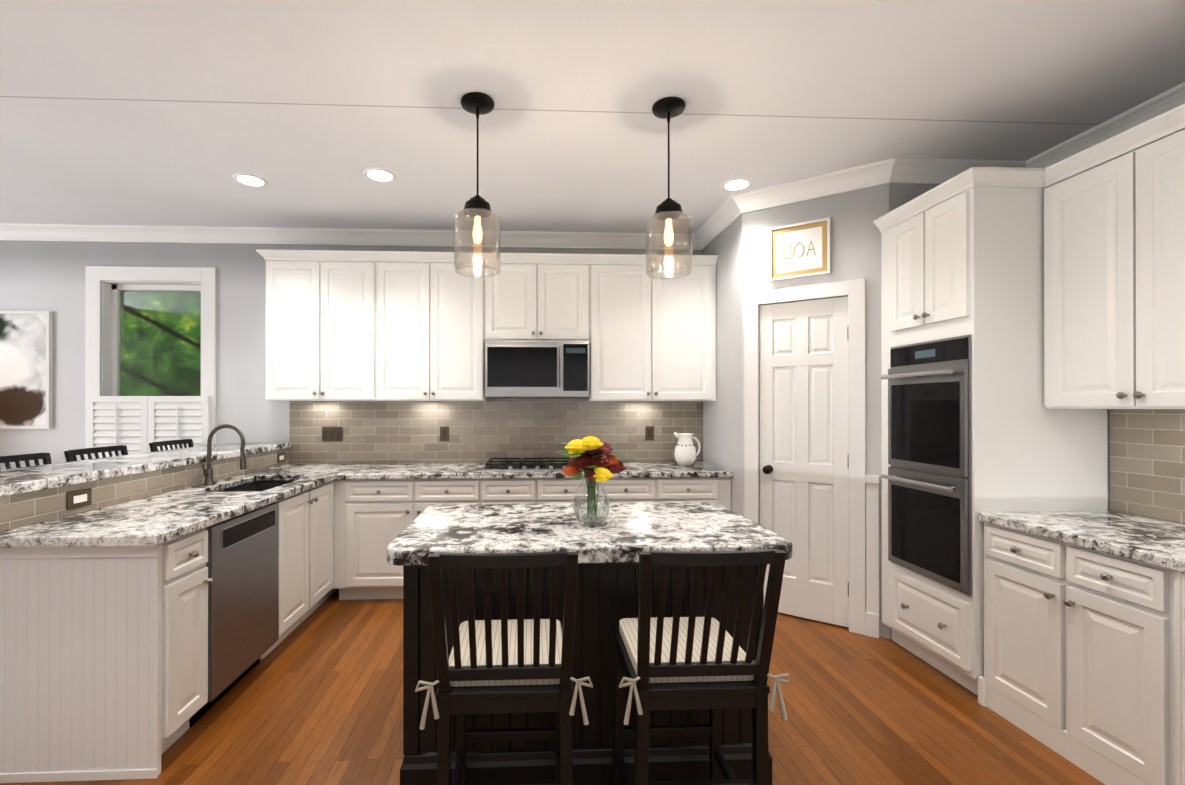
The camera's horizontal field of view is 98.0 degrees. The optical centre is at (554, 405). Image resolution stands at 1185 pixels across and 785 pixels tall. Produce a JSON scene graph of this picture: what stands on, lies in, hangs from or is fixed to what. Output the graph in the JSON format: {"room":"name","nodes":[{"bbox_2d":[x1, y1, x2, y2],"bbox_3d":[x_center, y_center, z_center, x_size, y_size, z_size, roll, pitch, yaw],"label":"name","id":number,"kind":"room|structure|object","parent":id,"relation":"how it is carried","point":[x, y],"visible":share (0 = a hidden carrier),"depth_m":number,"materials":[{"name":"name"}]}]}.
{"room":"kitchen","nodes":[
{"label":"kitchen","id":0,"kind":"room"},
{"bbox_2d":[0,240,784,480],"bbox_3d":[-1.673,-0.017,4.339,9.240,2.840,0.148,0,0,-3],"label":"wall","id":1,"kind":"structure","parent":0,"point":[42,275],"depth_m":4.24,"materials":[{"name":"grey paint"}]},
{"bbox_2d":[0,311,52,428],"bbox_3d":[-4.566,-0.285,4.128,1.000,0.945,0.033,0,0,-3],"label":"framed painting","id":2,"kind":"object","parent":1,"relation":"attached to","point":[26,369],"visible":0.93,"depth_m":4.14,"materials":[{"name":"white"}]},
{"bbox_2d":[85,266,215,459],"bbox_3d":[-3.290,-0.262,4.247,1.060,1.730,0.190,0,0,-3],"label":"window","id":3,"kind":"structure","parent":1,"relation":"in","point":[105,286],"depth_m":4.20,"materials":[{"name":"white wood"}]},
{"bbox_2d":[86,396,209,459],"bbox_3d":[-3.287,0.206,4.157,0.950,0.563,0.036,0,0,-3],"label":"window shutters","id":4,"kind":"object","parent":3,"relation":"attached to","point":[136,424],"visible":0.75,"depth_m":4.15,"materials":[{"name":"white wood"}]},
{"bbox_2d":[260,249,375,400],"bbox_3d":[-1.797,-0.606,4.089,0.830,1.142,0.340,0,0,-3],"label":"upper cabinet","id":5,"kind":"object","parent":1,"relation":"attached to","point":[321,307],"depth_m":3.92,"materials":[{"name":"white wood"}]},
{"bbox_2d":[322,427,342,440],"bbox_3d":[-1.839,0.238,4.253,0.165,0.120,0.008,0,0,-3],"label":"electrical outlet plate","id":6,"kind":"object","parent":1,"relation":"attached to","point":[332,433],"visible":1,"depth_m":4.25,"materials":[{"name":"brown"}]},
{"bbox_2d":[376,251,487,400],"bbox_3d":[-0.968,-0.606,4.125,0.830,1.142,0.340,0,0,-3],"label":"upper cabinet","id":7,"kind":"object","parent":1,"relation":"attached to","point":[387,326],"depth_m":3.96,"materials":[{"name":"white wood"}]},
{"bbox_2d":[440,427,448,440],"bbox_3d":[-0.920,0.238,4.293,0.075,0.120,0.008,0,0,-3],"label":"electrical outlet plate","id":8,"kind":"object","parent":1,"relation":"attached to","point":[444,433],"visible":1,"depth_m":4.29,"materials":[{"name":"brown plastic"}]},
{"bbox_2d":[484,337,588,397],"bbox_3d":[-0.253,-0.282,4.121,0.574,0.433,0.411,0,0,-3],"label":"microwave","id":9,"kind":"object","parent":1,"relation":"attached to","point":[514,367],"depth_m":3.92,"materials":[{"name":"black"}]},
{"bbox_2d":[484,252,591,336],"bbox_3d":[-0.144,-0.840,4.162,0.820,0.675,0.340,0,0,-3],"label":"upper cabinet","id":10,"kind":"object","parent":1,"relation":"attached to","point":[541,294],"depth_m":3.99,"materials":[{"name":"white wood"}]},
{"bbox_2d":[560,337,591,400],"bbox_3d":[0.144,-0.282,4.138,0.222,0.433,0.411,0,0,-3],"label":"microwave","id":11,"kind":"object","parent":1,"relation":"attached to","point":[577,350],"depth_m":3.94,"materials":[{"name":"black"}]},
{"bbox_2d":[645,426,653,439],"bbox_3d":[0.808,0.238,4.369,0.075,0.120,0.008,0,0,-3],"label":"electrical outlet plate","id":12,"kind":"object","parent":1,"relation":"attached to","point":[649,432],"visible":1,"depth_m":4.37,"materials":[{"name":"brown"}]},
{"bbox_2d":[588,254,717,400],"bbox_3d":[0.768,-0.606,4.202,1.006,1.142,0.340,0,0,-3],"label":"upper cabinet","id":13,"kind":"object","parent":1,"relation":"attached to","point":[653,339],"depth_m":4.03,"materials":[{"name":"white wood"}]},
{"bbox_2d":[0,589,1104,784],"bbox_3d":[-1.508,1.425,0.603,9.240,0.060,7.620,0,0,-3],"label":"floor","id":14,"kind":"structure","parent":0,"point":[315,697],"depth_m":2.27,"materials":[{"name":"brown wood"}]},
{"bbox_2d":[0,453,51,469],"bbox_3d":[-2.640,0.832,2.697,0.478,1.135,0.441,0,0,-3],"label":"bar stool","id":15,"kind":"object","parent":14,"relation":"on","point":[35,457],"visible":0.08,"depth_m":2.78,"materials":[{"name":"black wood"}]},
{"bbox_2d":[64,445,127,461],"bbox_3d":[-2.664,0.833,3.246,0.478,1.135,0.441,0,0,-3],"label":"bar stool","id":16,"kind":"object","parent":14,"relation":"on","point":[70,455],"visible":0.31,"depth_m":3.23,"materials":[{"name":"black wood"}]},
{"bbox_2d":[0,548,215,782],"bbox_3d":[-1.813,0.958,2.078,0.675,0.879,0.323,0,0,-3],"label":"base cabinet","id":17,"kind":"object","parent":14,"relation":"on","point":[138,638],"depth_m":1.92,"materials":[{"name":"white wood"}]},
{"bbox_2d":[0,462,732,547],"bbox_3d":[-0.439,0.500,3.122,3.512,0.040,2.385,0,0,-3],"label":"countertop","id":18,"kind":"structure","parent":17,"relation":"on","point":[319,503],"depth_m":3.62,"materials":[{"name":"white stone"}]},
{"bbox_2d":[202,424,246,483],"bbox_3d":[-1.989,0.297,3.082,0.247,0.365,0.110,0,0,-3],"label":"faucet","id":19,"kind":"object","parent":18,"relation":"on","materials":[{"name":"grey metal"}]},
{"bbox_2d":[212,480,287,491],"bbox_3d":[-1.843,0.604,3.209,0.443,0.192,0.754,0,0,-3],"label":"sink","id":20,"kind":"object","parent":18,"relation":"in","point":[249,485],"depth_m":3.48,"materials":[{"name":"black metal"}]},
{"bbox_2d":[480,457,587,471],"bbox_3d":[-0.137,0.455,4.009,0.799,0.052,0.509,0,0,-3],"label":"cooktop","id":21,"kind":"object","parent":18,"relation":"in","point":[521,465],"depth_m":3.86,"materials":[{"name":"black metal"}]},
{"bbox_2d":[673,432,700,465],"bbox_3d":[1.064,0.346,4.132,0.221,0.271,0.176,0,0,-3],"label":"ceramic pitcher","id":22,"kind":"object","parent":18,"relation":"on","point":[685,454],"visible":1,"depth_m":4.08,"materials":[{"name":"white ceramic"}]},
{"bbox_2d":[0,448,288,531],"bbox_3d":[-2.212,0.871,2.204,0.226,1.054,4.078,0,0,-3],"label":"wall","id":23,"kind":"structure","parent":14,"relation":"on","point":[26,508],"depth_m":2.50,"materials":[{"name":"tile"}]},
{"bbox_2d":[67,488,91,509],"bbox_3d":[-2.098,0.412,2.271,0.008,0.076,0.120,0,0,-3],"label":"electrical outlet plate","id":24,"kind":"object","parent":23,"relation":"attached to","point":[79,498],"visible":1,"depth_m":2.27,"materials":[{"name":"brown plastic"}]},
{"bbox_2d":[0,442,290,496],"bbox_3d":[-2.326,0.321,2.146,0.502,0.042,4.170,0,0,-3],"label":"bar","id":25,"kind":"object","parent":23,"relation":"on","point":[13,481],"visible":1,"depth_m":2.58,"materials":[{"name":"white stone"}]},
{"bbox_2d":[277,452,284,462],"bbox_3d":[-2.178,0.416,4.099,0.008,0.076,0.120,0,0,-3],"label":"electrical outlet plate","id":26,"kind":"object","parent":23,"relation":"attached to","point":[280,457],"visible":1,"depth_m":4.08,"materials":[{"name":"brown"}]},
{"bbox_2d":[149,439,193,451],"bbox_3d":[-2.693,0.835,3.916,0.478,1.135,0.441,0,0,-3],"label":"bar stool","id":27,"kind":"object","parent":14,"relation":"on","point":[153,446],"visible":0.12,"depth_m":3.90,"materials":[{"name":"black wood"}]},
{"bbox_2d":[216,548,283,702],"bbox_3d":[-1.784,0.965,2.509,0.579,0.868,0.585,0,0,-3],"label":"dishwasher","id":28,"kind":"object","parent":14,"relation":"on","point":[249,581],"depth_m":2.50,"materials":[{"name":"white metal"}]},
{"bbox_2d":[284,548,287,638],"bbox_3d":[-1.833,0.959,2.536,0.675,0.879,0.592,0,0,-3],"label":"base cabinet","id":29,"kind":"object","parent":14,"relation":"on","point":[285,549],"depth_m":2.92,"materials":[{"name":"white wood"}]},
{"bbox_2d":[288,544,319,634],"bbox_3d":[-1.843,1.070,3.206,0.450,0.660,0.750,0,0,-3],"label":"base cabinet","id":30,"kind":"object","parent":14,"relation":"on","point":[304,561],"depth_m":3.15,"materials":[{"name":"white wood"}]},
{"bbox_2d":[320,544,331,604],"bbox_3d":[-1.901,0.962,3.750,0.646,0.879,0.340,0,0,-3],"label":"base cabinet","id":31,"kind":"object","parent":14,"relation":"on","point":[325,549],"depth_m":3.49,"materials":[{"name":"white wood"}]},
{"bbox_2d":[332,544,402,599],"bbox_3d":[-1.066,0.963,3.965,1.040,0.879,0.657,0,0,-3],"label":"base cabinet","id":32,"kind":"object","parent":14,"relation":"on","point":[359,571],"depth_m":3.63,"materials":[{"name":"white wood"}]},
{"bbox_2d":[415,551,592,784],"bbox_3d":[-0.136,0.882,1.498,0.459,1.030,0.488,0,0,-3],"label":"counter stool","id":33,"kind":"object","parent":14,"relation":"on","point":[505,665],"visible":1,"depth_m":1.34,"materials":[{"name":"black wood"}]},
{"bbox_2d":[415,619,592,729],"bbox_3d":[-0.138,0.766,1.522,0.459,0.124,0.408,0,0,-3],"label":"cushion","id":34,"kind":"object","parent":33,"relation":"on","point":[461,692],"depth_m":1.35,"materials":[{"name":"beige fabric"}]},
{"bbox_2d":[400,565,771,784],"bbox_3d":[0.109,0.966,2.167,1.344,0.865,0.644,0,0,-3],"label":"kitchen island","id":35,"kind":"object","parent":14,"relation":"on","point":[605,595],"depth_m":1.86,"materials":[{"name":"black wood"}]},
{"bbox_2d":[387,502,791,565],"bbox_3d":[0.116,0.505,2.123,1.410,0.054,0.800,0,0,-3],"label":"island countertop","id":36,"kind":"structure","parent":35,"relation":"on","point":[629,529],"depth_m":1.93,"materials":[{"name":"white stone"}]},
{"bbox_2d":[552,436,631,525],"bbox_3d":[0.152,0.299,2.070,0.341,0.356,0.315,0,0,-3],"label":"flower vase","id":37,"kind":"object","parent":36,"relation":"on","point":[597,459],"visible":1,"depth_m":2.03,"materials":[{"name":"glass"}]},
{"bbox_2d":[612,549,790,784],"bbox_3d":[0.388,0.882,1.516,0.459,1.030,0.488,0,0,-3],"label":"counter stool","id":38,"kind":"object","parent":14,"relation":"on","point":[676,661],"visible":1,"depth_m":1.36,"materials":[{"name":"black wood"}]},
{"bbox_2d":[619,617,790,724],"bbox_3d":[0.387,0.766,1.540,0.459,0.124,0.408,0,0,-3],"label":"cushion","id":39,"kind":"object","parent":38,"relation":"on","point":[724,686],"depth_m":1.37,"materials":[{"name":"beige fabric"}]},
{"bbox_2d":[881,187,1107,694],"bbox_3d":[2.251,0.182,2.761,0.755,2.435,0.645,0,0,-3],"label":"tall cabinet","id":40,"kind":"object","parent":14,"relation":"on","point":[973,426],"visible":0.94,"depth_m":2.46,"materials":[{"name":"white wood"}]},
{"bbox_2d":[881,335,971,595],"bbox_3d":[2.171,0.284,2.717,0.592,1.240,0.536,0,0,-3],"label":"double wall oven","id":41,"kind":"object","parent":40,"relation":"in","point":[929,477],"depth_m":2.64,"materials":[{"name":"silver metal"}]},
{"bbox_2d":[978,511,1184,784],"bbox_3d":[2.322,0.949,2.045,0.676,0.897,0.781,0,0,-3],"label":"base cabinet","id":42,"kind":"object","parent":14,"relation":"on","point":[1084,640],"visible":1,"depth_m":1.97,"materials":[{"name":"white wood"}]},
{"bbox_2d":[979,511,1184,572],"bbox_3d":[2.332,0.521,2.046,0.655,0.040,0.781,0,0,-3],"label":"countertop","id":43,"kind":"structure","parent":42,"relation":"on","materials":[{"name":"white stone"}]},
{"bbox_2d":[0,0,1184,233],"bbox_3d":[-1.508,-1.486,0.610,9.240,0.080,7.620,0,0,-3],"label":"ceiling","id":44,"kind":"structure","parent":0,"point":[146,112],"depth_m":2.42,"materials":[{"name":"paint"}]},
{"bbox_2d":[232,173,267,186],"bbox_3d":[-1.942,-1.435,3.283,0.196,0.007,0.196,0,0,-3],"label":"recessed light","id":45,"kind":"object","parent":44,"relation":"in","point":[252,180],"visible":1,"depth_m":3.27,"materials":[{"name":"white"}]},
{"bbox_2d":[363,168,396,181],"bbox_3d":[-1.089,-1.436,3.211,0.196,0.007,0.196,0,0,-3],"label":"recessed light","id":46,"kind":"object","parent":44,"relation":"in","point":[379,174],"visible":1,"depth_m":3.19,"materials":[{"name":"white"}]},
{"bbox_2d":[454,92,500,277],"bbox_3d":[-0.366,-1.036,2.441,0.220,0.810,0.220,0,0,-3],"label":"pendant light","id":47,"kind":"object","parent":44,"relation":"hanging from","point":[477,207],"visible":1,"depth_m":2.42,"materials":[{"name":"clear glass"}]},
{"bbox_2d":[646,97,691,278],"bbox_3d":[0.549,-1.036,2.476,0.220,0.810,0.220,0,0,-3],"label":"pendant light","id":48,"kind":"object","parent":44,"relation":"hanging from","point":[668,210],"visible":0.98,"depth_m":2.46,"materials":[{"name":"clear glass"}]},
{"bbox_2d":[721,178,752,190],"bbox_3d":[1.184,-1.435,3.346,0.196,0.007,0.196,0,0,-3],"label":"recessed light","id":49,"kind":"object","parent":44,"relation":"in","point":[736,184],"visible":1,"depth_m":3.34,"materials":[{"name":"white plastic"}]},
{"bbox_2d":[871,0,900,3],"bbox_3d":[1.178,-1.439,1.745,0.196,0.007,0.196,0,0,-3],"label":"recessed light","id":50,"kind":"object","parent":44,"relation":"in","point":[884,1],"visible":1,"depth_m":1.83,"materials":[{"name":"white"}]},
{"bbox_2d":[703,183,939,638],"bbox_3d":[2.065,-0.018,3.761,1.538,2.840,1.348,0,0,-3],"label":"wall","id":51,"kind":"structure","parent":0,"point":[739,246],"depth_m":3.42,"materials":[{"name":"grey paint"}]},
{"bbox_2d":[0,82,1184,249],"bbox_3d":[-1.575,-1.393,0.537,9.100,0.105,7.480,0,0,-3],"label":"crown molding","id":52,"kind":"structure","parent":51,"relation":"attached to","point":[729,211],"depth_m":4.12,"materials":[{"name":"white wood"}]},
{"bbox_2d":[769,217,829,281],"bbox_3d":[1.593,-1.009,3.353,0.360,0.350,0.030,0,0,35],"label":"sign","id":53,"kind":"object","parent":51,"relation":"attached to","point":[799,250],"visible":0.98,"depth_m":3.34,"materials":[{"name":"white"}]},
{"bbox_2d":[760,296,848,626],"bbox_3d":[1.624,0.353,3.378,0.457,2.072,0.359,0,0,-3],"label":"pantry door","id":54,"kind":"structure","parent":51,"relation":"in","point":[804,507],"depth_m":3.35,"materials":[{"name":"white wood"}]},
{"bbox_2d":[744,278,878,637],"bbox_3d":[1.664,0.313,3.366,0.786,2.175,0.138,0,0,36],"label":"door frame","id":55,"kind":"structure","parent":51,"relation":"attached to","point":[863,566],"depth_m":3.17,"materials":[{"name":"white wood"}]},
{"bbox_2d":[1046,128,1184,523],"bbox_3d":[2.916,-0.025,0.732,0.388,2.840,7.480,0,0,-3],"label":"wall","id":56,"kind":"structure","parent":0,"point":[1146,463],"depth_m":2.30,"materials":[{"name":"beige tile"}]},
{"bbox_2d":[1044,129,1184,408],"bbox_3d":[2.493,-0.509,2.072,0.333,1.048,0.750,0,0,-3],"label":"upper cabinet","id":57,"kind":"object","parent":56,"relation":"attached to","point":[1114,283],"visible":1,"depth_m":2.09,"materials":[{"name":"white wood"}]},
{"bbox_2d":[873,104,1184,232],"bbox_3d":[2.149,-1.069,2.006,0.398,0.070,2.150,0,0,-3],"label":"crown molding","id":58,"kind":"structure","parent":57,"relation":"attached to","point":[1167,123],"depth_m":2.39,"materials":[{"name":"white wood"}]},
{"label":"outside","id":59,"kind":"structure","parent":0,"visible":0},
{"bbox_2d":[120,291,200,395],"bbox_3d":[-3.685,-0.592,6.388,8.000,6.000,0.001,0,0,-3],"label":"window pane","id":60,"kind":"structure","parent":59,"point":[168,369],"depth_m":6.34,"materials":[{"name":"glass"}]}
]}

